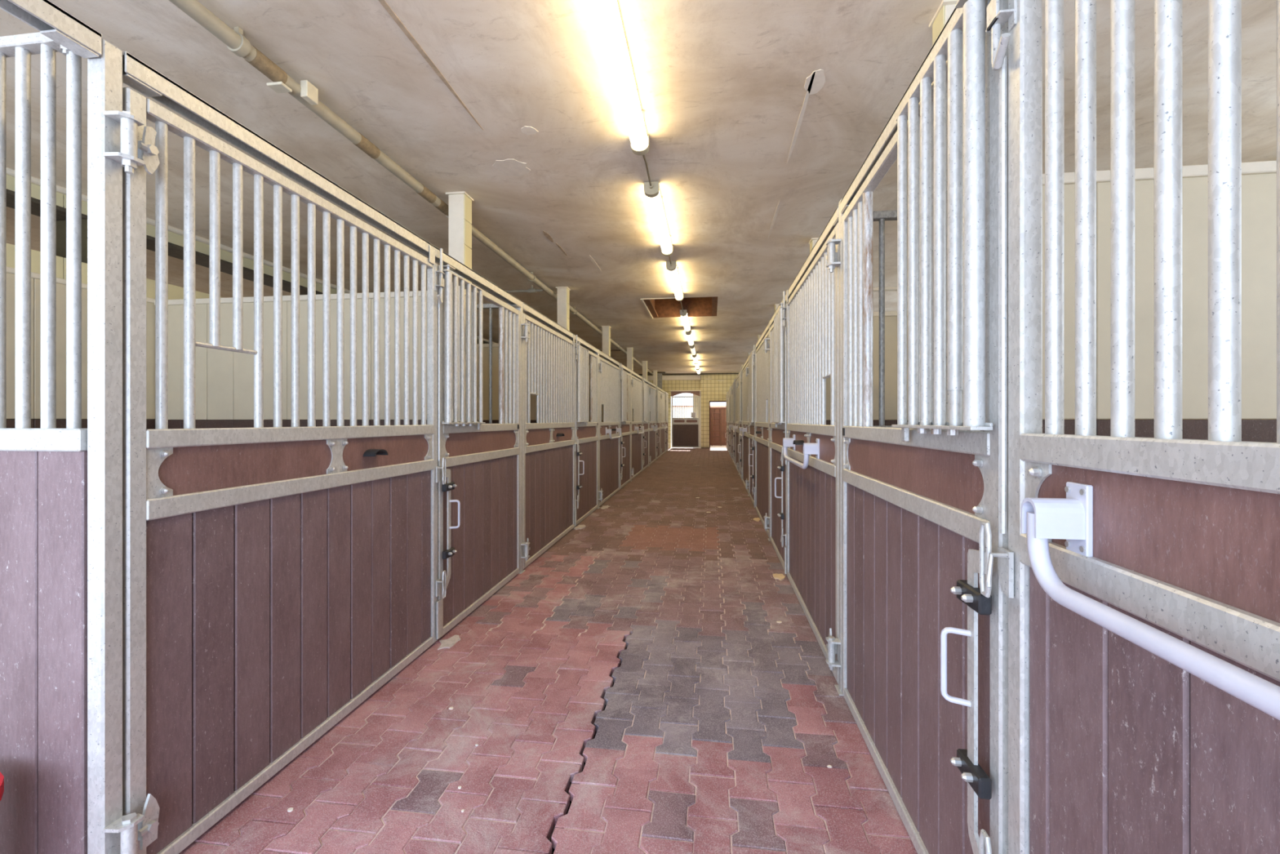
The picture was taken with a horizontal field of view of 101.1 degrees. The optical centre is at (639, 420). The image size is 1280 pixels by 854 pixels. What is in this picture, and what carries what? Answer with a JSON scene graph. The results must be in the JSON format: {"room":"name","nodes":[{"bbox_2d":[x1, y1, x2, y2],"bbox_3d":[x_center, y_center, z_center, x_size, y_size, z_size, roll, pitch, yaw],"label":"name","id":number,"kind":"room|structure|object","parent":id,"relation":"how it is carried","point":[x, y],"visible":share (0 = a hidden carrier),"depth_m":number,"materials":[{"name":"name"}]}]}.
{"room":"farm building","nodes":[
{"label":"farm building","id":0,"kind":"room"},
{"bbox_2d":[6,167,512,429],"bbox_3d":[-3.711,-0.205,10.868,0.360,3.190,20.150,0,0,8],"label":"wall","id":1,"kind":"structure","parent":0,"point":[175,236],"depth_m":4.11,"materials":[{"name":"paint"}]},
{"bbox_2d":[178,444,917,853],"bbox_3d":[-1.050,1.269,9.803,13.300,0.442,25.550,0,0,8],"label":"floor","id":2,"kind":"structure","parent":0,"point":[638,687],"depth_m":2.18,"materials":[{"name":"brick"}]},
{"bbox_2d":[0,771,4,800],"bbox_3d":[-1.650,1.072,1.161,0.316,0.404,0.316,0,0,8],"label":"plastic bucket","id":3,"kind":"object","parent":2,"relation":"on","point":[2,777],"visible":1,"depth_m":1.27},
{"bbox_2d":[0,31,87,853],"bbox_3d":[-2.680,0.139,1.521,2.650,2.277,0.056,0,0,8],"label":"panel","id":4,"kind":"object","parent":2,"relation":"on","point":[43,470],"depth_m":1.36,"materials":[{"name":"metal"}]},
{"bbox_2d":[87,38,144,853],"bbox_3d":[-1.367,0.151,1.365,0.118,2.251,0.090,0,0,8],"label":"post","id":5,"kind":"object","parent":2,"relation":"on","point":[112,131],"visible":0.97,"depth_m":1.35,"materials":[{"name":"metal"}]},
{"bbox_2d":[0,0,102,58],"bbox_3d":[-1.548,-0.954,0.180,0.052,0.070,2.343,0,0,8],"label":"header beam","id":6,"kind":"structure","parent":5,"relation":"attached to","point":[51,20],"depth_m":1.25,"materials":[{"name":"metal"}]},
{"bbox_2d":[122,87,444,853],"bbox_3d":[-1.247,0.146,2.202,0.088,2.238,1.623,0,0,8],"label":"panel","id":7,"kind":"object","parent":5,"relation":"attached to","point":[276,578],"visible":0.98,"depth_m":1.80,"materials":[{"name":"metal"}]},
{"bbox_2d":[363,448,388,456],"bbox_3d":[-1.207,0.147,2.407,0.057,0.030,0.100,0,0,8],"label":"handle","id":8,"kind":"object","parent":7,"relation":"attached to","point":[366,452],"depth_m":2.38,"materials":[{"name":"black rubber"}]},
{"bbox_2d":[122,51,520,307],"bbox_3d":[-1.189,-0.949,2.842,0.052,0.070,2.921,0,0,8],"label":"header beam","id":9,"kind":"structure","parent":5,"relation":"attached to","point":[140,77],"depth_m":1.86,"materials":[{"name":"metal"}]},
{"bbox_2d":[154,290,514,428],"bbox_3d":[-2.699,0.081,4.546,3.376,2.326,0.064,0,0,8],"label":"wall","id":10,"kind":"structure","parent":2,"relation":"on","point":[224,379],"depth_m":4.60,"materials":[{"name":"paint"}]},
{"bbox_2d":[437,634,460,649],"bbox_3d":[-1.090,1.256,2.981,0.109,0.007,0.193,0,0,8],"label":"mortar patch","id":11,"kind":"object","parent":2,"relation":"on","point":[449,642],"visible":1,"depth_m":2.97,"materials":[{"name":"concrete"}]},
{"bbox_2d":[445,191,473,424],"bbox_3d":[-1.448,-0.272,4.231,0.160,3.056,0.160,0,0,8],"label":"column","id":12,"kind":"structure","parent":2,"relation":"on","point":[460,203],"depth_m":4.17,"materials":[{"name":"paint"}]},
{"bbox_2d":[515,301,529,573],"bbox_3d":[-0.970,0.134,4.313,0.118,2.218,0.090,0,0,8],"label":"post","id":13,"kind":"object","parent":2,"relation":"on","point":[526,337],"visible":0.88,"depth_m":4.31,"materials":[{"name":"metal"}]},
{"bbox_2d":[437,264,520,638],"bbox_3d":[-1.039,0.174,3.629,0.119,2.145,1.314,0,0,8],"label":"door","id":14,"kind":"structure","parent":13,"relation":"attached to","point":[479,491],"depth_m":3.44,"materials":[{"name":"metal"}]},
{"bbox_2d":[441,264,485,430],"bbox_3d":[-1.083,-0.417,3.252,0.052,0.961,0.490,0,0,8],"label":"grille","id":15,"kind":"object","parent":14,"relation":"attached to","point":[450,304],"depth_m":3.14,"materials":[{"name":"metal"}]},
{"bbox_2d":[523,313,578,568],"bbox_3d":[-0.845,0.130,5.182,0.088,2.205,1.688,0,0,8],"label":"panel","id":16,"kind":"object","parent":13,"relation":"attached to","point":[549,363],"visible":0.85,"depth_m":5.04,"materials":[{"name":"metal"}]},
{"bbox_2d":[523,302,598,353],"bbox_3d":[-0.791,-0.949,5.790,0.052,0.070,2.921,0,0,8],"label":"header beam","id":17,"kind":"structure","parent":13,"relation":"attached to","point":[527,309],"depth_m":5.26,"materials":[{"name":"metal"}]},
{"bbox_2d":[476,342,594,423],"bbox_3d":[-2.301,0.065,7.495,3.376,2.294,0.064,0,0,8],"label":"wall","id":18,"kind":"structure","parent":2,"relation":"on","point":[485,346],"depth_m":7.44,"materials":[{"name":"paint"}]},
{"bbox_2d":[476,364,626,422],"bbox_3d":[-1.904,0.065,10.443,3.376,2.294,0.064,0,0,8],"label":"wall","id":19,"kind":"structure","parent":2,"relation":"on","point":[588,365],"depth_m":10.30,"materials":[{"name":"metal"}]},
{"bbox_2d":[555,286,570,339],"bbox_3d":[-1.050,-0.288,7.185,0.160,3.023,0.160,0,0,8],"label":"column","id":20,"kind":"structure","parent":2,"relation":"on","point":[563,292],"depth_m":7.12,"materials":[{"name":"paint"}]},
{"bbox_2d":[595,350,603,508],"bbox_3d":[-0.572,0.118,7.261,0.118,2.186,0.090,0,0,8],"label":"post","id":21,"kind":"object","parent":2,"relation":"on","point":[601,371],"visible":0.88,"depth_m":7.26,"materials":[{"name":"metal"}]},
{"bbox_2d":[574,342,598,526],"bbox_3d":[-0.637,0.158,6.610,0.119,2.112,1.250,0,0,8],"label":"door","id":22,"kind":"structure","parent":21,"relation":"attached to","point":[586,456],"depth_m":6.52,"materials":[{"name":"metal"}]},
{"bbox_2d":[576,342,590,425],"bbox_3d":[-0.677,-0.417,6.265,0.052,0.961,0.490,0,0,8],"label":"grille","id":23,"kind":"object","parent":22,"relation":"attached to","point":[582,364],"depth_m":6.22,"materials":[{"name":"metal"}]},
{"bbox_2d":[599,356,622,506],"bbox_3d":[-0.448,0.113,8.131,0.088,2.172,1.688,0,0,8],"label":"panel","id":24,"kind":"object","parent":21,"relation":"attached to","point":[610,477],"visible":0.88,"depth_m":8.09,"materials":[{"name":"metal"}]},
{"bbox_2d":[605,426,621,439],"bbox_3d":[-0.408,0.194,8.238,0.082,0.180,0.912,0,0,8],"label":"rack","id":25,"kind":"object","parent":24,"relation":"attached to","point":[618,429],"visible":0.99,"depth_m":7.95,"materials":[{"name":"white metal"}]},
{"bbox_2d":[601,325,611,422],"bbox_3d":[-0.651,-0.305,10.138,0.160,2.990,0.160,0,0,8],"label":"column","id":26,"kind":"structure","parent":2,"relation":"on","point":[606,329],"depth_m":10.08,"materials":[{"name":"paint"}]},
{"bbox_2d":[626,347,633,375],"bbox_3d":[-0.253,-0.321,13.091,0.160,2.958,0.160,0,0,8],"label":"column","id":27,"kind":"structure","parent":2,"relation":"on","point":[629,350],"depth_m":13.03,"materials":[{"name":"paint"}]},
{"bbox_2d":[628,371,634,481],"bbox_3d":[-0.175,0.102,10.210,0.118,2.153,0.090,0,0,8],"label":"post","id":28,"kind":"object","parent":2,"relation":"on","point":[633,380],"visible":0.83,"depth_m":10.20,"materials":[{"name":"metal"}]},
{"bbox_2d":[598,349,631,373],"bbox_3d":[-0.394,-0.949,8.739,0.052,0.070,2.921,0,0,8],"label":"header beam","id":29,"kind":"structure","parent":28,"relation":"attached to","point":[602,354],"depth_m":8.35,"materials":[{"name":"metal"}]},
{"bbox_2d":[619,367,631,489],"bbox_3d":[-0.239,0.141,9.558,0.119,2.079,1.250,0,0,8],"label":"door","id":30,"kind":"structure","parent":28,"relation":"attached to","point":[625,383],"depth_m":9.45,"materials":[{"name":"metal"}]},
{"bbox_2d":[620,367,626,423],"bbox_3d":[-0.280,-0.417,9.213,0.052,0.961,0.490,0,0,8],"label":"grille","id":31,"kind":"object","parent":30,"relation":"attached to","point":[624,378],"depth_m":9.17,"materials":[{"name":"metal"}]},
{"bbox_2d":[631,374,644,479],"bbox_3d":[-0.050,0.097,11.079,0.088,2.140,1.688,0,0,8],"label":"panel","id":32,"kind":"object","parent":28,"relation":"attached to","point":[637,391],"visible":0.87,"depth_m":11.04,"materials":[{"name":"metal"}]},
{"bbox_2d":[641,360,647,379],"bbox_3d":[0.145,-0.338,16.044,0.160,2.925,0.160,0,0,8],"label":"column","id":33,"kind":"structure","parent":2,"relation":"on","point":[644,362],"depth_m":15.98,"materials":[{"name":"paint"}]},
{"bbox_2d":[648,383,651,466],"bbox_3d":[0.223,0.085,13.158,0.118,2.120,0.090,0,0,8],"label":"post","id":34,"kind":"object","parent":2,"relation":"on","point":[650,393],"visible":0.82,"depth_m":13.15,"materials":[{"name":"metal"}]},
{"bbox_2d":[631,369,648,383],"bbox_3d":[0.003,-0.949,11.687,0.052,0.070,2.921,0,0,8],"label":"header beam","id":35,"kind":"structure","parent":34,"relation":"attached to","point":[633,373],"depth_m":11.38,"materials":[{"name":"metal"}]},
{"bbox_2d":[642,380,648,470],"bbox_3d":[0.158,0.125,12.506,0.119,2.046,1.250,0,0,8],"label":"door","id":36,"kind":"structure","parent":34,"relation":"attached to","point":[646,393],"depth_m":12.39,"materials":[{"name":"metal"}]},
{"bbox_2d":[643,380,647,422],"bbox_3d":[0.118,-0.417,12.161,0.052,0.961,0.490,0,0,8],"label":"grille","id":37,"kind":"object","parent":36,"relation":"attached to","point":[645,393],"depth_m":12.12,"materials":[{"name":"metal"}]},
{"bbox_2d":[648,385,657,465],"bbox_3d":[0.347,0.080,14.027,0.088,2.107,1.688,0,0,8],"label":"panel","id":38,"kind":"object","parent":34,"relation":"attached to","point":[652,397],"visible":0.84,"depth_m":14.08,"materials":[{"name":"metal"}]},
{"bbox_2d":[652,369,657,388],"bbox_3d":[0.543,-0.354,18.998,0.160,2.892,0.160,0,0,8],"label":"column","id":39,"kind":"structure","parent":2,"relation":"on","point":[655,371],"depth_m":18.93,"materials":[{"name":"paint"}]},
{"bbox_2d":[647,371,665,391],"bbox_3d":[0.577,-0.363,19.700,0.720,2.874,0.180,0,0,8],"label":"steel column","id":40,"kind":"structure","parent":2,"relation":"on","point":[659,374],"depth_m":19.61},
{"bbox_2d":[666,394,670,449],"bbox_3d":[1.018,0.052,19.055,0.118,2.055,0.090,0,0,8],"label":"post","id":41,"kind":"object","parent":2,"relation":"on","point":[667,394],"visible":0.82,"depth_m":19.03,"materials":[{"name":"metal"}]},
{"bbox_2d":[665,395,668,451],"bbox_3d":[0.953,0.092,18.403,0.119,1.981,1.250,0,0,8],"label":"door","id":42,"kind":"structure","parent":41,"relation":"attached to","point":[666,401],"depth_m":18.19,"materials":[{"name":"metal"}]},
{"bbox_2d":[665,395,667,421],"bbox_3d":[0.913,-0.417,18.058,0.052,0.961,0.490,0,0,8],"label":"grille","id":43,"kind":"object","parent":42,"relation":"attached to","point":[666,402],"depth_m":17.84,"materials":[{"name":"metal"}]},
{"bbox_2d":[699,391,700,448],"bbox_3d":[2.299,-0.021,20.063,0.033,2.178,0.060,0,0,8],"label":"gate post","id":44,"kind":"object","parent":2,"relation":"on","point":[700,391],"visible":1,"depth_m":20.04,"materials":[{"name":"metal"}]},
{"bbox_2d":[671,395,699,448],"bbox_3d":[1.741,0.066,20.138,1.070,1.963,0.040,0,0,8],"label":"panel","id":45,"kind":"object","parent":44,"relation":"attached to","point":[685,431],"visible":1,"depth_m":20.13,"materials":[{"name":"metal"}]},
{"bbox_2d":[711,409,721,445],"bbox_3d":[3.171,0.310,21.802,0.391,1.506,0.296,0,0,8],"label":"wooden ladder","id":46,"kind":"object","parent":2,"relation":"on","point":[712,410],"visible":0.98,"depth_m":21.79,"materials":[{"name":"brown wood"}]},
{"bbox_2d":[736,381,738,474],"bbox_3d":[2.127,0.069,11.313,0.118,2.188,0.090,0,0,8],"label":"post","id":47,"kind":"object","parent":2,"relation":"on","point":[737,386],"visible":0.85,"depth_m":11.32,"materials":[{"name":"metal"}]},
{"bbox_2d":[733,377,738,472],"bbox_3d":[2.240,0.064,12.204,0.088,2.174,1.728,0,0,8],"label":"panel","id":48,"kind":"object","parent":47,"relation":"attached to","point":[736,391],"visible":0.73,"depth_m":12.45,"materials":[{"name":"metal"}]},
{"bbox_2d":[737,371,742,477],"bbox_3d":[2.020,0.108,10.685,0.119,2.113,1.214,0,0,8],"label":"door","id":49,"kind":"structure","parent":47,"relation":"attached to","point":[740,445],"depth_m":10.19,"materials":[{"name":"metal"}]},
{"bbox_2d":[738,371,742,423],"bbox_3d":[1.970,-0.443,10.359,0.052,1.011,0.490,0,0,8],"label":"grille","id":50,"kind":"object","parent":49,"relation":"attached to","point":[740,380],"depth_m":10.14,"materials":[{"name":"metal"}]},
{"bbox_2d":[745,360,749,496],"bbox_3d":[1.729,0.085,8.360,0.118,2.220,0.090,0,0,8],"label":"post","id":51,"kind":"object","parent":2,"relation":"on","point":[746,368],"visible":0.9,"depth_m":8.36,"materials":[{"name":"metal"}]},
{"bbox_2d":[739,362,748,493],"bbox_3d":[1.842,0.081,9.251,0.088,2.207,1.728,0,0,8],"label":"panel","id":52,"kind":"object","parent":51,"relation":"attached to","point":[744,380],"visible":0.74,"depth_m":9.42,"materials":[{"name":"metal"}]},
{"bbox_2d":[739,426,746,436],"bbox_3d":[1.827,0.194,9.325,0.082,0.180,0.912,0,0,8],"label":"rack","id":53,"kind":"object","parent":52,"relation":"attached to","point":[743,428],"visible":0.98,"depth_m":8.91,"materials":[{"name":"white metal"}]},
{"bbox_2d":[748,351,755,505],"bbox_3d":[1.622,0.125,7.731,0.119,2.146,1.214,0,0,8],"label":"door","id":54,"kind":"structure","parent":51,"relation":"attached to","point":[751,370],"depth_m":7.51,"materials":[{"name":"metal"}]},
{"bbox_2d":[748,351,755,424],"bbox_3d":[1.571,-0.443,7.405,0.052,1.011,0.490,0,0,8],"label":"grille","id":55,"kind":"object","parent":54,"relation":"attached to","point":[751,362],"depth_m":7.19,"materials":[{"name":"metal"}]},
{"bbox_2d":[748,323,768,359],"bbox_3d":[1.551,-0.984,6.880,0.052,0.070,2.926,0,0,8],"label":"header beam","id":56,"kind":"structure","parent":54,"relation":"attached to","point":[766,329],"depth_m":6.26,"materials":[{"name":"metal"}]},
{"bbox_2d":[763,320,773,541],"bbox_3d":[1.331,0.102,5.407,0.118,2.253,0.090,0,0,8],"label":"post","id":57,"kind":"object","parent":2,"relation":"on","point":[765,340],"visible":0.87,"depth_m":5.40,"materials":[{"name":"metal"}]},
{"bbox_2d":[751,330,768,536],"bbox_3d":[1.444,0.097,6.298,0.088,2.240,1.728,0,0,8],"label":"panel","id":58,"kind":"object","parent":57,"relation":"attached to","point":[761,367],"visible":0.85,"depth_m":6.30,"materials":[{"name":"metal"}]},
{"bbox_2d":[769,302,786,574],"bbox_3d":[1.224,0.141,4.778,0.119,2.179,1.214,0,0,8],"label":"door","id":59,"kind":"structure","parent":57,"relation":"attached to","point":[778,468],"depth_m":4.59,"materials":[{"name":"metal"}]},
{"bbox_2d":[772,302,785,427],"bbox_3d":[1.173,-0.443,4.452,0.052,1.011,0.490,0,0,8],"label":"grille","id":60,"kind":"object","parent":59,"relation":"attached to","point":[779,334],"depth_m":4.33,"materials":[{"name":"metal"}]},
{"bbox_2d":[773,573,785,580],"bbox_3d":[1.101,1.238,4.158,0.091,0.012,0.155,0,0,8],"label":"leaf","id":61,"kind":"object","parent":2,"relation":"on","point":[780,576],"visible":1,"depth_m":4.15,"materials":[{"name":"plant"}]},
{"bbox_2d":[808,237,818,252],"bbox_3d":[1.780,-0.280,5.269,0.150,3.040,0.150,0,0,8],"label":"column","id":62,"kind":"structure","parent":2,"relation":"on","point":[813,241],"depth_m":5.22,"materials":[{"name":"beige paint"}]},
{"bbox_2d":[826,198,850,695],"bbox_3d":[0.933,0.118,2.453,0.118,2.286,0.090,0,0,8],"label":"post","id":63,"kind":"object","parent":2,"relation":"on","point":[832,641],"visible":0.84,"depth_m":2.45,"materials":[{"name":"metal"}]},
{"bbox_2d":[769,205,838,327],"bbox_3d":[1.153,-0.984,3.927,0.052,0.070,2.926,0,0,8],"label":"header beam","id":64,"kind":"structure","parent":63,"relation":"attached to","point":[833,220],"depth_m":3.10,"materials":[{"name":"metal"}]},
{"bbox_2d":[780,222,838,683],"bbox_3d":[1.046,0.113,3.344,0.088,2.272,1.728,0,0,8],"label":"panel","id":65,"kind":"object","parent":63,"relation":"attached to","point":[811,331],"visible":0.8,"depth_m":3.12,"materials":[{"name":"metal"}]},
{"bbox_2d":[782,434,819,469],"bbox_3d":[1.031,0.194,3.419,0.082,0.180,0.912,0,0,8],"label":"rack","id":66,"kind":"object","parent":65,"relation":"attached to","point":[808,448],"visible":1,"depth_m":3.02,"materials":[{"name":"white metal"}]},
{"bbox_2d":[840,8,963,213],"bbox_3d":[0.753,-0.984,0.964,0.052,0.070,2.946,0,0,8],"label":"header beam","id":67,"kind":"structure","parent":63,"relation":"attached to","point":[890,129],"depth_m":1.80,"materials":[{"name":"metal"}]},
{"bbox_2d":[985,0,1279,853],"bbox_3d":[0.636,0.130,0.302,0.088,2.306,1.588,0,0,8],"label":"panel","id":68,"kind":"object","parent":67,"relation":"attached to","point":[1115,747],"visible":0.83,"depth_m":0.76,"materials":[{"name":"metal"}]},
{"bbox_2d":[1021,481,1279,719],"bbox_3d":[0.630,0.194,0.446,0.082,0.180,0.912,0,0,8],"label":"rack","id":69,"kind":"object","parent":68,"relation":"attached to","point":[1070,517],"visible":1,"depth_m":0.75,"materials":[{"name":"white metal"}]},
{"bbox_2d":[841,0,1008,853],"bbox_3d":[0.815,0.159,1.750,0.119,2.213,1.366,0,0,8],"label":"door","id":70,"kind":"structure","parent":63,"relation":"attached to","point":[925,631],"depth_m":1.39,"materials":[{"name":"metal"}]},
{"bbox_2d":[891,0,992,441],"bbox_3d":[0.755,-0.443,1.348,0.052,1.011,0.490,0,0,8],"label":"grille","id":71,"kind":"object","parent":70,"relation":"attached to","point":[962,56],"depth_m":1.23,"materials":[{"name":"metal"}]},
{"bbox_2d":[928,0,958,45],"bbox_3d":[1.382,-0.264,2.316,0.150,3.073,0.150,0,0,8],"label":"column","id":72,"kind":"structure","parent":2,"relation":"on","point":[946,8],"depth_m":2.29,"materials":[{"name":"beige paint"}]},
{"bbox_2d":[826,311,1152,425],"bbox_3d":[3.093,0.074,5.169,3.441,2.311,0.064,0,0,8],"label":"wall","id":73,"kind":"structure","parent":2,"relation":"on","point":[891,317],"depth_m":5.23,"materials":[{"name":"paint"}]},
{"bbox_2d":[873,160,1276,442],"bbox_3d":[2.695,0.090,2.216,3.441,2.344,0.064,0,0,8],"label":"wall","id":74,"kind":"structure","parent":2,"relation":"on","point":[1259,179],"depth_m":2.24,"materials":[{"name":"paint"}]},
{"bbox_3d":[0.620,0.069,16.107,0.118,2.088,0.090,0,0,8],"label":"post","id":75,"kind":"object","parent":2,"relation":"on","visible":0},
{"bbox_2d":[656,388,660,458],"bbox_3d":[0.555,0.109,15.455,0.119,2.013,1.250,0,0,8],"label":"door","id":76,"kind":"structure","parent":75,"relation":"attached to","point":[658,397],"depth_m":15.32,"materials":[{"name":"metal"}]},
{"bbox_2d":[656,388,659,422],"bbox_3d":[0.515,-0.417,15.110,0.052,0.961,0.490,0,0,8],"label":"grille","id":77,"kind":"object","parent":76,"relation":"attached to","point":[658,391],"depth_m":15.08,"materials":[{"name":"metal"}]},
{"bbox_2d":[660,391,666,455],"bbox_3d":[0.745,0.064,16.976,0.088,2.074,1.688,0,0,8],"label":"panel","id":78,"kind":"object","parent":75,"relation":"attached to","point":[663,400],"visible":0.85,"depth_m":17.05,"materials":[{"name":"metal"}]},
{"bbox_3d":[2.526,0.052,14.266,0.118,2.155,0.090,0,0,8],"label":"post","id":79,"kind":"object","parent":2,"relation":"on","visible":0},
{"bbox_2d":[728,386,733,460],"bbox_3d":[2.639,0.048,15.157,0.088,2.141,1.728,0,0,8],"label":"panel","id":80,"kind":"object","parent":79,"relation":"attached to","point":[731,450],"visible":0.58,"depth_m":15.44,"materials":[{"name":"metal"}]},
{"bbox_2d":[731,382,735,465],"bbox_3d":[2.418,0.092,13.638,0.119,2.080,1.214,0,0,8],"label":"door","id":81,"kind":"structure","parent":79,"relation":"attached to","point":[733,420],"depth_m":13.09,"materials":[{"name":"metal"}]},
{"bbox_2d":[732,382,734,422],"bbox_3d":[2.368,-0.443,13.312,0.052,1.011,0.490,0,0,8],"label":"grille","id":82,"kind":"object","parent":81,"relation":"attached to","point":[733,420],"depth_m":13.09,"materials":[{"name":"metal"}]},
{"bbox_3d":[2.924,0.036,17.220,0.118,2.122,0.090,0,0,8],"label":"post","id":83,"kind":"object","parent":2,"relation":"on","visible":0},
{"bbox_2d":[726,391,728,451],"bbox_3d":[3.037,0.031,18.111,0.088,2.109,1.728,0,0,8],"label":"panel","id":84,"kind":"object","parent":83,"relation":"attached to","point":[727,399],"visible":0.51,"depth_m":18.89,"materials":[{"name":"metal"}]},
{"bbox_2d":[728,389,730,453],"bbox_3d":[2.816,0.076,16.591,0.119,2.047,1.214,0,0,8],"label":"door","id":85,"kind":"structure","parent":83,"relation":"attached to","point":[729,420],"depth_m":16.04,"materials":[{"name":"metal"}]},
{"bbox_2d":[728,389,730,422],"bbox_3d":[2.766,-0.443,16.265,0.052,1.011,0.490,0,0,8],"label":"grille","id":86,"kind":"object","parent":85,"relation":"attached to","point":[729,420],"depth_m":16.04,"materials":[{"name":"metal"}]},
{"bbox_2d":[0,0,1276,373],"bbox_3d":[-1.095,-1.924,9.658,13.250,0.252,22.050,0,0,8],"label":"ceiling","id":87,"kind":"structure","parent":0,"point":[761,116],"depth_m":3.13,"materials":[{"name":"paint"}]},
{"bbox_2d":[168,0,653,374],"bbox_3d":[-0.908,-1.736,9.305,0.125,0.123,21.000,0,0,8],"label":"ceiling pipe","id":88,"kind":"object","parent":87,"relation":"attached to","point":[306,93],"visible":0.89,"depth_m":2.81,"materials":[{"name":"metal"}]},
{"bbox_2d":[486,284,543,293],"bbox_3d":[-2.638,-1.732,7.116,2.750,0.097,0.056,0,0,8],"label":"pipe","id":89,"kind":"object","parent":88,"relation":"attached to","point":[532,290],"visible":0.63,"depth_m":6.95,"materials":[{"name":"metal"}]},
{"bbox_2d":[590,0,649,155],"bbox_3d":[-0.101,-1.747,2.582,0.116,0.106,1.590,0,0,8],"label":"ceiling lamp","id":90,"kind":"object","parent":87,"relation":"attached to","point":[606,14],"visible":1,"depth_m":2.57,"materials":[{"name":"white"}]},
{"bbox_2d":[642,155,651,186],"bbox_3d":[0.043,-1.765,3.647,0.014,0.042,0.558,0,0,8],"label":"cable","id":91,"kind":"object","parent":90,"relation":"attached to","point":[643,156],"visible":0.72,"depth_m":3.72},
{"bbox_2d":[644,181,672,256],"bbox_3d":[0.182,-1.747,4.683,0.116,0.106,1.530,0,0,8],"label":"ceiling lamp","id":92,"kind":"object","parent":87,"relation":"attached to","point":[652,193],"visible":1,"depth_m":4.40,"materials":[{"name":"white"}]},
{"bbox_2d":[666,261,683,301],"bbox_3d":[0.453,-1.747,6.694,0.116,0.106,1.610,0,0,8],"label":"ceiling lamp","id":93,"kind":"object","parent":87,"relation":"attached to","point":[672,268],"visible":1,"depth_m":6.41,"materials":[{"name":"white"}]},
{"bbox_2d":[667,267,682,299],"bbox_3d":[0.455,-1.738,6.709,0.100,0.076,1.460,0,0,8],"label":"diffuser","id":94,"kind":"object","parent":93,"relation":"attached to","point":[673,274],"depth_m":6.59,"materials":[{"name":"white"}]},
{"bbox_2d":[640,296,717,318],"bbox_3d":[0.668,-2.074,8.457,1.135,0.572,1.500,0,0,8],"label":"ceiling hatch","id":95,"kind":"object","parent":87,"relation":"attached to","point":[695,306],"visible":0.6,"depth_m":9.13,"materials":[{"name":"brown wood"}]},
{"bbox_2d":[680,309,690,332],"bbox_3d":[0.805,-1.747,9.301,0.116,0.106,1.610,0,0,8],"label":"ceiling lamp","id":96,"kind":"object","parent":87,"relation":"attached to","point":[683,314],"visible":0.99,"depth_m":9.04,"materials":[{"name":"white"}]},
{"bbox_2d":[680,313,689,331],"bbox_3d":[0.807,-1.738,9.316,0.100,0.076,1.460,0,0,8],"label":"diffuser","id":97,"kind":"object","parent":96,"relation":"attached to","point":[685,318],"depth_m":9.27,"materials":[{"name":"white"}]},
{"bbox_2d":[685,329,693,346],"bbox_3d":[1.063,-1.747,11.219,0.116,0.106,1.580,0,0,8],"label":"ceiling lamp","id":98,"kind":"object","parent":87,"relation":"attached to","point":[689,335],"visible":0.91,"depth_m":10.97,"materials":[{"name":"white"}]},
{"bbox_2d":[686,333,693,345],"bbox_3d":[1.065,-1.738,11.233,0.100,0.076,1.430,0,0,8],"label":"diffuser","id":99,"kind":"object","parent":98,"relation":"attached to","point":[690,338],"depth_m":11.16,"materials":[{"name":"white"}]},
{"bbox_2d":[633,372,738,448],"bbox_3d":[0.400,-0.255,20.556,13.300,3.090,0.450,0,0,8],"label":"wall","id":100,"kind":"structure","parent":0,"point":[713,386],"depth_m":20.09,"materials":[{"name":"yellow tile"}]},
{"bbox_2d":[671,391,701,396],"bbox_3d":[1.789,-1.035,20.444,1.163,0.210,0.100,0,0,8],"label":"trim","id":101,"kind":"structure","parent":100,"relation":"attached to","point":[673,393],"depth_m":20.41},
{"bbox_2d":[709,400,725,448],"bbox_3d":[3.005,0.175,20.215,0.686,1.830,0.430,0,0,8],"label":"trim","id":102,"kind":"structure","parent":100,"relation":"attached to","point":[709,401],"depth_m":20.05,"materials":[{"name":"brown wood"}]},
{"bbox_2d":[693,394,701,447],"bbox_3d":[3.053,-0.060,21.333,1.750,2.500,1.800,0,0,8],"label":"wall","id":103,"kind":"structure","parent":0,"point":[696,398],"depth_m":20.54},
{"bbox_2d":[710,407,726,445],"bbox_3d":[3.420,0.320,22.000,1.000,1.740,0.180,0,0,8],"label":"door","id":104,"kind":"structure","parent":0,"point":[715,410],"depth_m":21.99,"materials":[{"name":"brown wood"}]},
{"bbox_2d":[1152,418,1276,419],"bbox_3d":[5.440,-0.205,8.726,0.250,3.190,21.950,0,0,8],"label":"wall","id":105,"kind":"structure","parent":0,"point":[1153,419],"depth_m":4.08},
{"bbox_2d":[873,286,907,291],"bbox_3d":[3.346,-1.245,4.796,2.750,0.090,0.060,0,0,8],"label":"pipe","id":106,"kind":"object","parent":105,"relation":"attached to","point":[886,288],"visible":0.02,"depth_m":4.92,"materials":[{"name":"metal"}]},
{"label":"outside","id":107,"kind":"structure","parent":0,"visible":0},
{"bbox_3d":[2.660,1.170,27.214,16.000,0.140,13.350,0,0,8],"label":"ground","id":108,"kind":"structure","parent":107,"visible":0},
{"bbox_2d":[671,405,725,440],"bbox_3d":[2.515,0.160,28.015,9.700,1.880,0.400,0,0,8],"label":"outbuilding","id":109,"kind":"structure","parent":108,"relation":"on","point":[676,408],"depth_m":27.94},
{"bbox_3d":[3.130,-0.984,18.590,0.052,0.070,2.717,0,0,8],"label":"header beam","id":110,"kind":"structure","parent":0,"visible":0},
{"bbox_2d":[725,395,727,448],"bbox_3d":[3.200,0.059,19.438,0.119,2.015,0.998,0,0,8],"label":"door","id":111,"kind":"structure","parent":110,"relation":"attached to","point":[726,396],"depth_m":19.01,"materials":[{"name":"metal"}]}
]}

